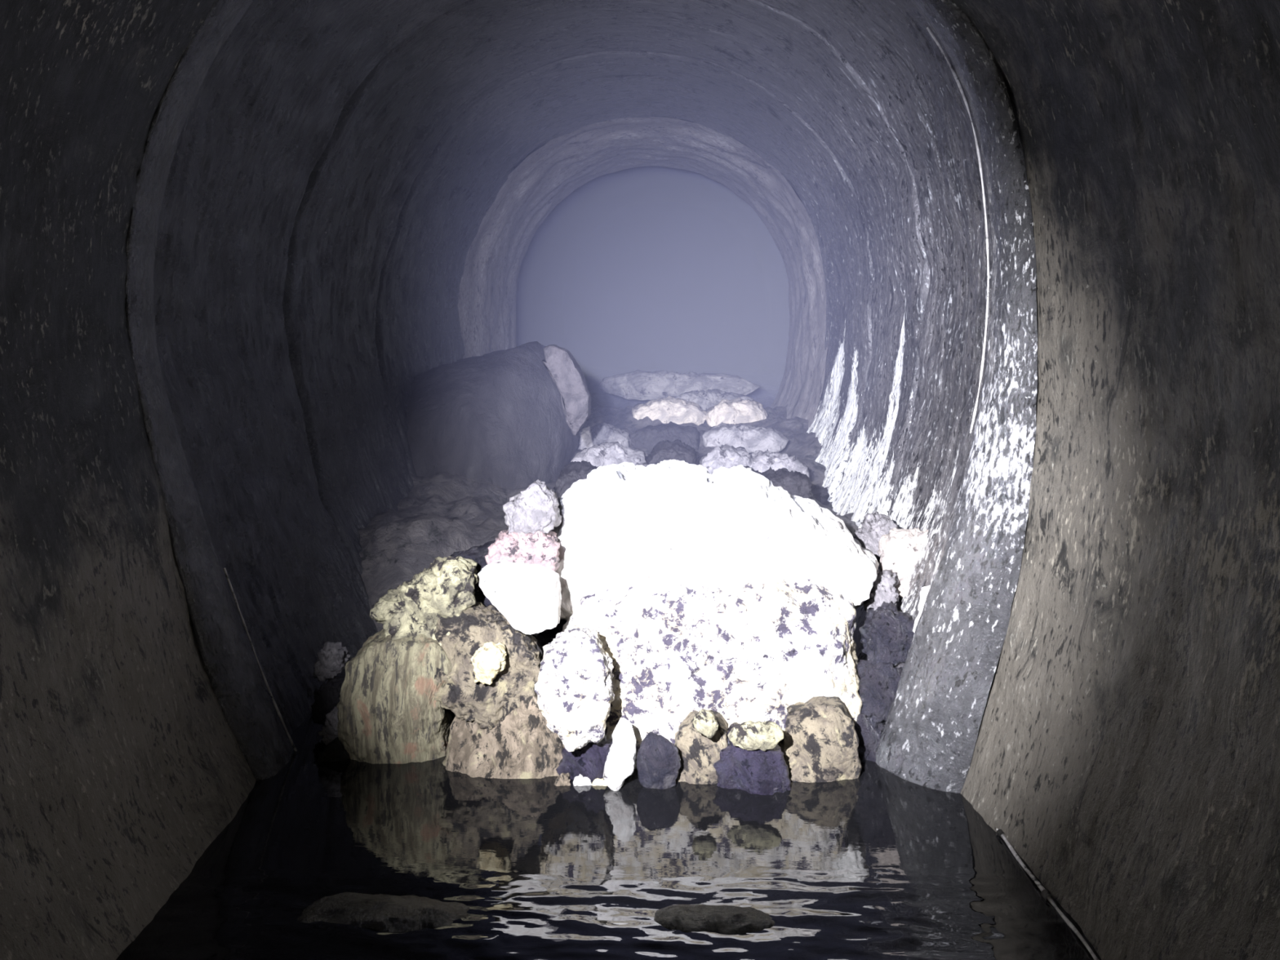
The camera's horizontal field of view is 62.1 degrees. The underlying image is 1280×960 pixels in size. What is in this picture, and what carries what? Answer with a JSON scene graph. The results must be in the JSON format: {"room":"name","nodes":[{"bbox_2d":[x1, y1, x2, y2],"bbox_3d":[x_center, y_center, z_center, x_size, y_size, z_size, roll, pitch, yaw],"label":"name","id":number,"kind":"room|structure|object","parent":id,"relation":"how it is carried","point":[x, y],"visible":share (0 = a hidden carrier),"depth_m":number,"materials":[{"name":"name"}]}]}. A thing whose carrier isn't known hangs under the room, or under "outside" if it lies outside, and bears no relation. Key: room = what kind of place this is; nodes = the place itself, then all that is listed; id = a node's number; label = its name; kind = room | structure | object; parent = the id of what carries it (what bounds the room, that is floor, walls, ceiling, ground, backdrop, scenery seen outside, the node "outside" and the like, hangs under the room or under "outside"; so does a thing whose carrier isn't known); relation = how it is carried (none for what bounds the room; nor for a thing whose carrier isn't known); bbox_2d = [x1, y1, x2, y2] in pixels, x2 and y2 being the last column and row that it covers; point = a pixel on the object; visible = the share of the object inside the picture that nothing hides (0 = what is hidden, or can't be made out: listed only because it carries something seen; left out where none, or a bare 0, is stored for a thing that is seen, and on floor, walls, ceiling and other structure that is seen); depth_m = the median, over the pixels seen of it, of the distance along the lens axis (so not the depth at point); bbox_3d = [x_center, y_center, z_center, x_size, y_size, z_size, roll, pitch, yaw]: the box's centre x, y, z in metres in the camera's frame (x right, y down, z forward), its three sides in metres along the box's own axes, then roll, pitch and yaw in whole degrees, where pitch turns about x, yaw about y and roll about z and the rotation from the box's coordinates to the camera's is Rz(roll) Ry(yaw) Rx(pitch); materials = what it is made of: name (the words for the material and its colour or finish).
{"room":"underground passage","nodes":[
{"label":"underground passage","id":0,"kind":"room"},
{"bbox_2d":[0,120,256,959],"bbox_3d":[-0.635,0.223,1.405,0.459,1.358,0.866,0,9,2],"label":"wall","id":1,"kind":"structure","parent":0,"point":[122,762],"depth_m":1.49,"materials":[{"name":"grey concrete"}]},
{"bbox_2d":[222,567,297,751],"bbox_3d":[-0.700,0.351,1.978,0.134,0.382,0.008,1,9,6],"label":"trim","id":2,"kind":"structure","parent":1,"relation":"attached to","point":[224,568],"depth_m":1.98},
{"bbox_2d":[153,151,471,735],"bbox_3d":[-0.571,-0.057,3.172,0.536,1.465,2.496,1,9,5],"label":"wall","id":3,"kind":"structure","parent":0,"point":[295,328],"depth_m":2.44,"materials":[{"name":"grey concrete"}]},
{"bbox_2d":[457,242,568,358],"bbox_3d":[-0.443,-0.778,6.889,0.713,1.338,5.200,0,9,2],"label":"wall","id":4,"kind":"structure","parent":0,"point":[507,300],"depth_m":5.08,"materials":[{"name":"grey concrete"}]},
{"bbox_2d":[0,0,1116,160],"bbox_3d":[-0.126,-0.678,1.234,1.386,0.481,0.845,0,9,2],"label":"ceiling","id":5,"kind":"structure","parent":0,"point":[97,73],"depth_m":1.48,"materials":[{"name":"grey concrete"}]},
{"bbox_2d":[175,0,980,268],"bbox_3d":[0.061,-1.480,5.522,1.689,0.656,7.625,0,9,2],"label":"ceiling","id":6,"kind":"structure","parent":0,"point":[420,113],"depth_m":2.87,"materials":[{"name":"grey concrete"}]},
{"bbox_2d":[358,364,998,700],"bbox_3d":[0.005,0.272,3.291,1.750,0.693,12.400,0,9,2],"label":"rubble pile","id":7,"kind":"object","parent":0,"point":[444,513],"depth_m":3.15,"materials":[{"name":"grey stone"}]},
{"bbox_2d":[405,341,578,489],"bbox_3d":[-0.841,-0.076,3.979,1.233,0.898,1.290,0,9,-2],"label":"boulder","id":8,"kind":"object","parent":7,"relation":"on","point":[496,418],"visible":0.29,"depth_m":3.42,"materials":[{"name":"grey stone"}]},
{"bbox_2d":[542,344,591,435],"bbox_3d":[-0.217,-0.277,3.224,0.144,0.267,0.240,0,9,2],"label":"rounded stone","id":9,"kind":"object","parent":8,"relation":"on","point":[566,374],"visible":1,"depth_m":3.12,"materials":[{"name":"grey stone"}]},
{"bbox_2d":[450,539,567,719],"bbox_3d":[-0.286,0.426,2.235,0.418,0.573,0.404,0,9,2],"label":"mound","id":10,"kind":"object","parent":7,"relation":"on","point":[477,553],"visible":0.03,"depth_m":2.15,"materials":[{"name":"grey stone"}]},
{"bbox_2d":[484,528,559,572],"bbox_3d":[-0.227,0.142,2.108,0.144,0.103,0.158,0,9,2],"label":"stone","id":11,"kind":"object","parent":10,"relation":"on","point":[541,548],"visible":0.56,"depth_m":2.05,"materials":[{"name":"white stone"}]},
{"bbox_2d":[502,479,561,536],"bbox_3d":[-0.213,0.058,2.131,0.110,0.117,0.161,0,9,2],"label":"stone","id":12,"kind":"object","parent":11,"relation":"on","point":[534,509],"visible":0.94,"depth_m":2.07,"materials":[{"name":"white stone"}]},
{"bbox_2d":[552,460,598,497],"bbox_3d":[-0.175,0.013,3.042,0.150,0.131,0.244,0,9,2],"label":"bed stone","id":13,"kind":"object","parent":7,"relation":"on","point":[574,471],"visible":0.35,"depth_m":2.98,"materials":[{"name":"grey stone"}]},
{"bbox_2d":[577,422,631,449],"bbox_3d":[-0.158,-0.145,4.044,0.254,0.146,0.232,0,9,2],"label":"bed stone","id":14,"kind":"object","parent":7,"relation":"on","point":[598,433],"visible":0.48,"depth_m":3.95,"materials":[{"name":"grey stone"}]},
{"bbox_2d":[115,712,1101,959],"bbox_3d":[-0.026,0.642,1.198,1.380,0.006,2.550,0,9,2],"label":"water","id":15,"kind":"object","parent":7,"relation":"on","point":[879,864],"visible":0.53,"depth_m":1.58,"materials":[{"name":"black liquid"}]},
{"bbox_2d":[297,892,470,932],"bbox_3d":[-0.356,0.621,1.466,0.324,0.072,0.142,0,9,2],"label":"rock","id":16,"kind":"object","parent":15,"relation":"in","point":[378,912],"visible":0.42,"depth_m":1.46,"materials":[{"name":"grey stone"}]},
{"bbox_2d":[337,628,453,764],"bbox_3d":[-0.448,0.460,2.068,0.219,0.374,0.298,0,9,2],"label":"boulder","id":17,"kind":"object","parent":15,"relation":"in","point":[388,713],"visible":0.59,"depth_m":1.94,"materials":[{"name":"beige stone"}]},
{"bbox_2d":[369,555,479,645],"bbox_3d":[-0.416,0.242,2.078,0.206,0.205,0.254,0,9,-3],"label":"stone","id":18,"kind":"object","parent":17,"relation":"on","point":[446,588],"visible":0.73,"depth_m":2.00,"materials":[{"name":"beige stone"}]},
{"bbox_2d":[442,686,564,778],"bbox_3d":[-0.230,0.499,2.017,0.255,0.295,0.314,1,9,7],"label":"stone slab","id":19,"kind":"object","parent":15,"relation":"in","point":[522,745],"visible":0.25,"depth_m":1.91,"materials":[{"name":"beige stone"}]},
{"bbox_2d":[433,602,542,730],"bbox_3d":[-0.292,0.345,2.011,0.215,0.216,0.215,-1,10,-8],"label":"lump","id":20,"kind":"object","parent":19,"relation":"on","point":[486,704],"visible":0.77,"depth_m":1.95,"materials":[{"name":"beige stone"}]},
{"bbox_2d":[470,641,506,684],"bbox_3d":[-0.273,0.330,1.922,0.064,0.067,0.075,0,9,2],"label":"stone","id":21,"kind":"object","parent":20,"relation":"on","point":[487,661],"visible":1,"depth_m":1.90,"materials":[{"name":"beige stone"}]},
{"bbox_2d":[477,561,561,634],"bbox_3d":[-0.222,0.217,1.997,0.152,0.113,0.147,0,9,2],"label":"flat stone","id":22,"kind":"object","parent":20,"relation":"on","point":[528,596],"visible":1,"depth_m":1.94,"materials":[{"name":"white stone"}]},
{"bbox_2d":[554,772,570,786],"bbox_3d":[-0.135,0.528,1.868,0.031,0.030,0.034,0,9,2],"label":"pebble","id":23,"kind":"object","parent":15,"relation":"in","point":[563,780],"visible":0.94,"depth_m":1.86,"materials":[{"name":"beige stone"}]},
{"bbox_2d":[573,773,591,786],"bbox_3d":[-0.100,0.532,1.868,0.035,0.032,0.032,0,9,2],"label":"pebble","id":24,"kind":"object","parent":15,"relation":"in","point":[579,780],"visible":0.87,"depth_m":1.85,"materials":[{"name":"white stone"}]},
{"bbox_2d":[555,726,613,783],"bbox_3d":[-0.088,0.519,1.935,0.118,0.150,0.150,0,9,2],"label":"stone","id":25,"kind":"object","parent":15,"relation":"in","point":[589,761],"visible":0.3,"depth_m":1.87,"materials":[{"name":"stone"}]},
{"bbox_2d":[534,624,614,751],"bbox_3d":[-0.114,0.363,1.896,0.141,0.196,0.198,0,9,2],"label":"round stone","id":26,"kind":"object","parent":25,"relation":"on","point":[574,686],"visible":1,"depth_m":1.83,"materials":[{"name":"white stone"}]},
{"bbox_2d":[591,777,607,786],"bbox_3d":[-0.065,0.533,1.866,0.040,0.025,0.030,0,9,2],"label":"pebble","id":27,"kind":"object","parent":15,"relation":"in","point":[597,781],"visible":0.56,"depth_m":1.85,"materials":[{"name":"beige stone"}]},
{"bbox_2d":[603,717,635,791],"bbox_3d":[-0.035,0.478,1.848,0.058,0.124,0.054,0,9,2],"label":"stone","id":28,"kind":"object","parent":15,"relation":"on","point":[621,757],"visible":1,"depth_m":1.84,"materials":[{"name":"white stone"}]},
{"bbox_2d":[636,731,680,789],"bbox_3d":[0.033,0.496,1.853,0.078,0.112,0.042,0,9,2],"label":"pebble","id":29,"kind":"object","parent":15,"relation":"on","point":[658,759],"visible":0.94,"depth_m":1.84,"materials":[{"name":"stone"}]},
{"bbox_2d":[674,710,728,784],"bbox_3d":[0.113,0.509,1.920,0.109,0.185,0.165,0,9,2],"label":"stone","id":30,"kind":"object","parent":15,"relation":"in","point":[698,753],"visible":0.44,"depth_m":1.87,"materials":[{"name":"beige stone"}]},
{"bbox_2d":[693,708,718,737],"bbox_3d":[0.113,0.419,1.838,0.044,0.050,0.035,0,9,2],"label":"pebble","id":31,"kind":"object","parent":30,"relation":"on","point":[704,722],"visible":1,"depth_m":1.83,"materials":[{"name":"beige stone"}]},
{"bbox_2d":[653,904,774,933],"bbox_3d":[0.110,0.624,1.458,0.230,0.072,0.103,0,9,2],"label":"rock","id":32,"kind":"object","parent":15,"relation":"in","point":[725,919],"visible":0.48,"depth_m":1.44,"materials":[{"name":"grey stone"}]},
{"bbox_2d":[712,722,791,795],"bbox_3d":[0.197,0.519,1.894,0.142,0.154,0.159,0,9,2],"label":"stone","id":33,"kind":"object","parent":15,"relation":"in","point":[757,771],"visible":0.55,"depth_m":1.84,"materials":[{"name":"grey stone"}]},
{"bbox_2d":[727,720,784,751],"bbox_3d":[0.200,0.443,1.837,0.097,0.052,0.037,0,9,2],"label":"pebble","id":34,"kind":"object","parent":33,"relation":"on","point":[749,735],"visible":1,"depth_m":1.82,"materials":[{"name":"beige stone"}]},
{"bbox_2d":[782,695,862,782],"bbox_3d":[0.326,0.503,1.946,0.144,0.208,0.175,0,9,2],"label":"rock","id":35,"kind":"object","parent":15,"relation":"in","point":[821,739],"visible":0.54,"depth_m":1.89,"materials":[{"name":"beige stone"}]},
{"bbox_2d":[995,828,1098,959],"bbox_3d":[0.574,0.578,1.568,0.013,0.012,0.450,0,9,-2],"label":"strip","id":36,"kind":"object","parent":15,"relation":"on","point":[1046,894],"visible":0.94,"depth_m":1.50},
{"bbox_3d":[-0.564,0.539,2.000,0.083,0.130,0.104,0,9,2],"label":"stone","id":37,"kind":"object","parent":15,"relation":"in","visible":0},
{"bbox_2d":[318,706,338,745],"bbox_3d":[-0.575,0.469,2.031,0.065,0.082,0.098,0,9,2],"label":"stone","id":38,"kind":"object","parent":37,"relation":"on","point":[329,731],"visible":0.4,"depth_m":1.99,"materials":[{"name":"grey stone"}]},
{"bbox_2d":[311,675,344,724],"bbox_3d":[-0.609,0.434,2.095,0.059,0.083,0.089,2,10,9],"label":"stone","id":39,"kind":"object","parent":38,"relation":"on","point":[327,696],"visible":0.7,"depth_m":2.06,"materials":[{"name":"black stone"}]},
{"bbox_2d":[312,640,350,681],"bbox_3d":[-0.619,0.359,2.135,0.068,0.076,0.092,0,9,2],"label":"stone","id":40,"kind":"object","parent":39,"relation":"on","point":[332,658],"visible":0.99,"depth_m":2.10,"materials":[{"name":"grey stone"}]},
{"bbox_2d":[570,441,646,466],"bbox_3d":[-0.096,-0.043,3.436,0.251,0.166,0.245,0,9,2],"label":"bed stone","id":41,"kind":"object","parent":7,"relation":"on","point":[606,453],"visible":0.41,"depth_m":3.37,"materials":[{"name":"grey stone"}]},
{"bbox_2d":[634,462,648,466],"bbox_3d":[0.000,0.015,3.045,0.160,0.132,0.227,0,9,2],"label":"bed stone","id":42,"kind":"object","parent":7,"relation":"on","point":[645,464],"visible":0.02,"depth_m":3.03,"materials":[{"name":"grey stone"}]},
{"bbox_2d":[629,421,700,452],"bbox_3d":[0.095,-0.151,4.077,0.275,0.133,0.250,0,9,2],"label":"bed stone","id":43,"kind":"object","parent":7,"relation":"on","point":[646,437],"visible":0.59,"depth_m":4.00,"materials":[{"name":"grey stone"}]},
{"bbox_2d":[631,395,706,425],"bbox_3d":[0.133,-0.277,4.705,0.347,0.186,0.262,0,9,2],"label":"bed stone","id":44,"kind":"object","parent":7,"relation":"on","point":[677,411],"visible":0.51,"depth_m":4.62,"materials":[{"name":"beige stone"}]},
{"bbox_2d":[645,439,699,465],"bbox_3d":[0.104,-0.041,3.429,0.185,0.170,0.249,0,9,2],"label":"bed stone","id":45,"kind":"object","parent":7,"relation":"on","point":[667,450],"visible":0.51,"depth_m":3.37,"materials":[{"name":"grey stone"}]},
{"bbox_2d":[598,369,760,400],"bbox_3d":[0.198,-0.478,5.418,0.829,0.166,0.250,0,9,2],"label":"rock","id":46,"kind":"object","parent":7,"relation":"on","point":[638,384],"visible":0.67,"depth_m":5.34,"materials":[{"name":"grey stone"}]},
{"bbox_2d":[663,388,754,410],"bbox_3d":[0.324,-0.361,5.036,0.449,0.137,0.248,0,9,2],"label":"bed stone","id":47,"kind":"object","parent":7,"relation":"on","point":[710,397],"visible":0.48,"depth_m":4.96,"materials":[{"name":"grey stone"}]},
{"bbox_2d":[561,574,862,768],"bbox_3d":[0.135,0.415,2.120,0.597,0.520,0.509,0,9,2],"label":"boulder","id":48,"kind":"object","parent":7,"relation":"on","point":[753,653],"visible":0.3,"depth_m":1.96,"materials":[{"name":"white stone"}]},
{"bbox_2d":[551,458,879,620],"bbox_3d":[0.135,0.158,2.238,0.721,0.393,0.538,1,9,6],"label":"boulder","id":49,"kind":"object","parent":48,"relation":"on","point":[672,522],"visible":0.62,"depth_m":2.08,"materials":[{"name":"white stone"}]},
{"bbox_2d":[853,511,898,563],"bbox_3d":[0.517,0.127,2.325,0.117,0.113,0.119,0,9,2],"label":"rock","id":50,"kind":"object","parent":49,"relation":"on","point":[875,525],"visible":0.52,"depth_m":2.29,"materials":[{"name":"grey stone"}]},
{"bbox_2d":[698,444,755,473],"bbox_3d":[0.288,-0.045,3.424,0.198,0.138,0.241,0,9,2],"label":"bed stone","id":51,"kind":"object","parent":7,"relation":"on","point":[725,455],"visible":0.49,"depth_m":3.35,"materials":[{"name":"grey stone"}]},
{"bbox_2d":[705,397,767,426],"bbox_3d":[0.426,-0.275,4.702,0.280,0.170,0.261,0,9,2],"label":"bed stone","id":52,"kind":"object","parent":7,"relation":"on","point":[737,411],"visible":0.59,"depth_m":4.61,"materials":[{"name":"beige stone"}]},
{"bbox_2d":[702,422,788,453],"bbox_3d":[0.395,-0.154,4.013,0.321,0.125,0.246,0,9,2],"label":"bed stone","id":53,"kind":"object","parent":7,"relation":"on","point":[753,438],"visible":0.7,"depth_m":3.92,"materials":[{"name":"grey stone"}]},
{"bbox_2d":[743,466,760,473],"bbox_3d":[0.276,0.024,3.031,0.182,0.129,0.236,0,9,2],"label":"bed stone","id":54,"kind":"object","parent":7,"relation":"on","point":[753,469],"visible":0.02,"depth_m":3.02,"materials":[{"name":"grey stone"}]},
{"bbox_2d":[749,448,808,477],"bbox_3d":[0.431,-0.025,3.425,0.212,0.138,0.237,0,9,2],"label":"bed stone","id":55,"kind":"object","parent":7,"relation":"on","point":[762,462],"visible":0.37,"depth_m":3.34,"materials":[{"name":"grey stone"}]},
{"bbox_2d":[760,466,813,498],"bbox_3d":[0.394,0.035,2.932,0.159,0.137,0.232,0,9,2],"label":"bed stone","id":56,"kind":"object","parent":7,"relation":"on","point":[797,483],"visible":0.43,"depth_m":2.85,"materials":[{"name":"grey stone"}]},
{"bbox_2d":[853,712,884,762],"bbox_3d":[0.426,0.513,1.999,0.104,0.188,0.131,0,9,2],"label":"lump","id":57,"kind":"object","parent":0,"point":[868,733],"visible":0.18,"depth_m":1.96,"materials":[{"name":"grey stone"}]},
{"bbox_2d":[856,659,902,733],"bbox_3d":[0.461,0.418,2.027,0.105,0.154,0.137,0,9,2],"label":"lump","id":58,"kind":"object","parent":57,"relation":"on","point":[878,682],"visible":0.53,"depth_m":1.99,"materials":[{"name":"grey stone"}]},
{"bbox_2d":[858,600,914,669],"bbox_3d":[0.485,0.315,2.074,0.110,0.140,0.135,0,9,2],"label":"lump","id":59,"kind":"object","parent":58,"relation":"on","point":[886,633],"visible":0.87,"depth_m":2.03,"materials":[{"name":"grey stone"}]},
{"bbox_2d":[863,568,899,612],"bbox_3d":[0.487,0.231,2.153,0.078,0.098,0.121,0,9,2],"label":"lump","id":60,"kind":"object","parent":59,"relation":"on","point":[883,588],"visible":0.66,"depth_m":2.12,"materials":[{"name":"grey stone"}]},
{"bbox_2d":[757,145,992,662],"bbox_3d":[0.636,-0.536,5.655,0.677,1.462,7.625,0,9,2],"label":"wall","id":61,"kind":"structure","parent":0,"point":[905,273],"depth_m":2.69,"materials":[{"name":"grey concrete"}]},
{"bbox_2d":[876,527,928,598],"bbox_3d":[0.570,0.171,2.197,0.151,0.143,0.131,0,9,2],"label":"rock","id":62,"kind":"object","parent":61,"relation":"on","point":[900,550],"visible":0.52,"depth_m":2.16,"materials":[{"name":"stone"}]},
{"bbox_2d":[912,585,930,632],"bbox_3d":[0.538,0.249,2.017,0.042,0.098,0.027,0,9,2],"label":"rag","id":63,"kind":"object","parent":61,"relation":"hanging from","point":[924,591],"visible":0.42,"depth_m":2.01,"materials":[{"name":"white fabric"}]},
{"bbox_2d":[960,0,1279,959],"bbox_3d":[0.550,0.161,1.347,0.269,1.459,0.874,-1,9,-3],"label":"wall","id":64,"kind":"structure","parent":0,"point":[1126,749],"depth_m":1.33,"materials":[{"name":"grey concrete"}]},
{"bbox_2d":[125,0,1037,793],"bbox_3d":[-0.112,-0.068,1.827,1.516,1.894,0.151,0,9,2],"label":"tunnel rib","id":65,"kind":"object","parent":64,"relation":"attached to","point":[928,738],"depth_m":1.79,"materials":[{"name":"grey concrete"}]},
{"bbox_2d":[926,26,989,433],"bbox_3d":[0.534,-0.414,1.801,0.126,0.672,0.013,0,9,2],"label":"trim","id":66,"kind":"structure","parent":64,"relation":"attached to","point":[953,73],"depth_m":1.80,"materials":[{"name":"grey concrete"}]}
]}

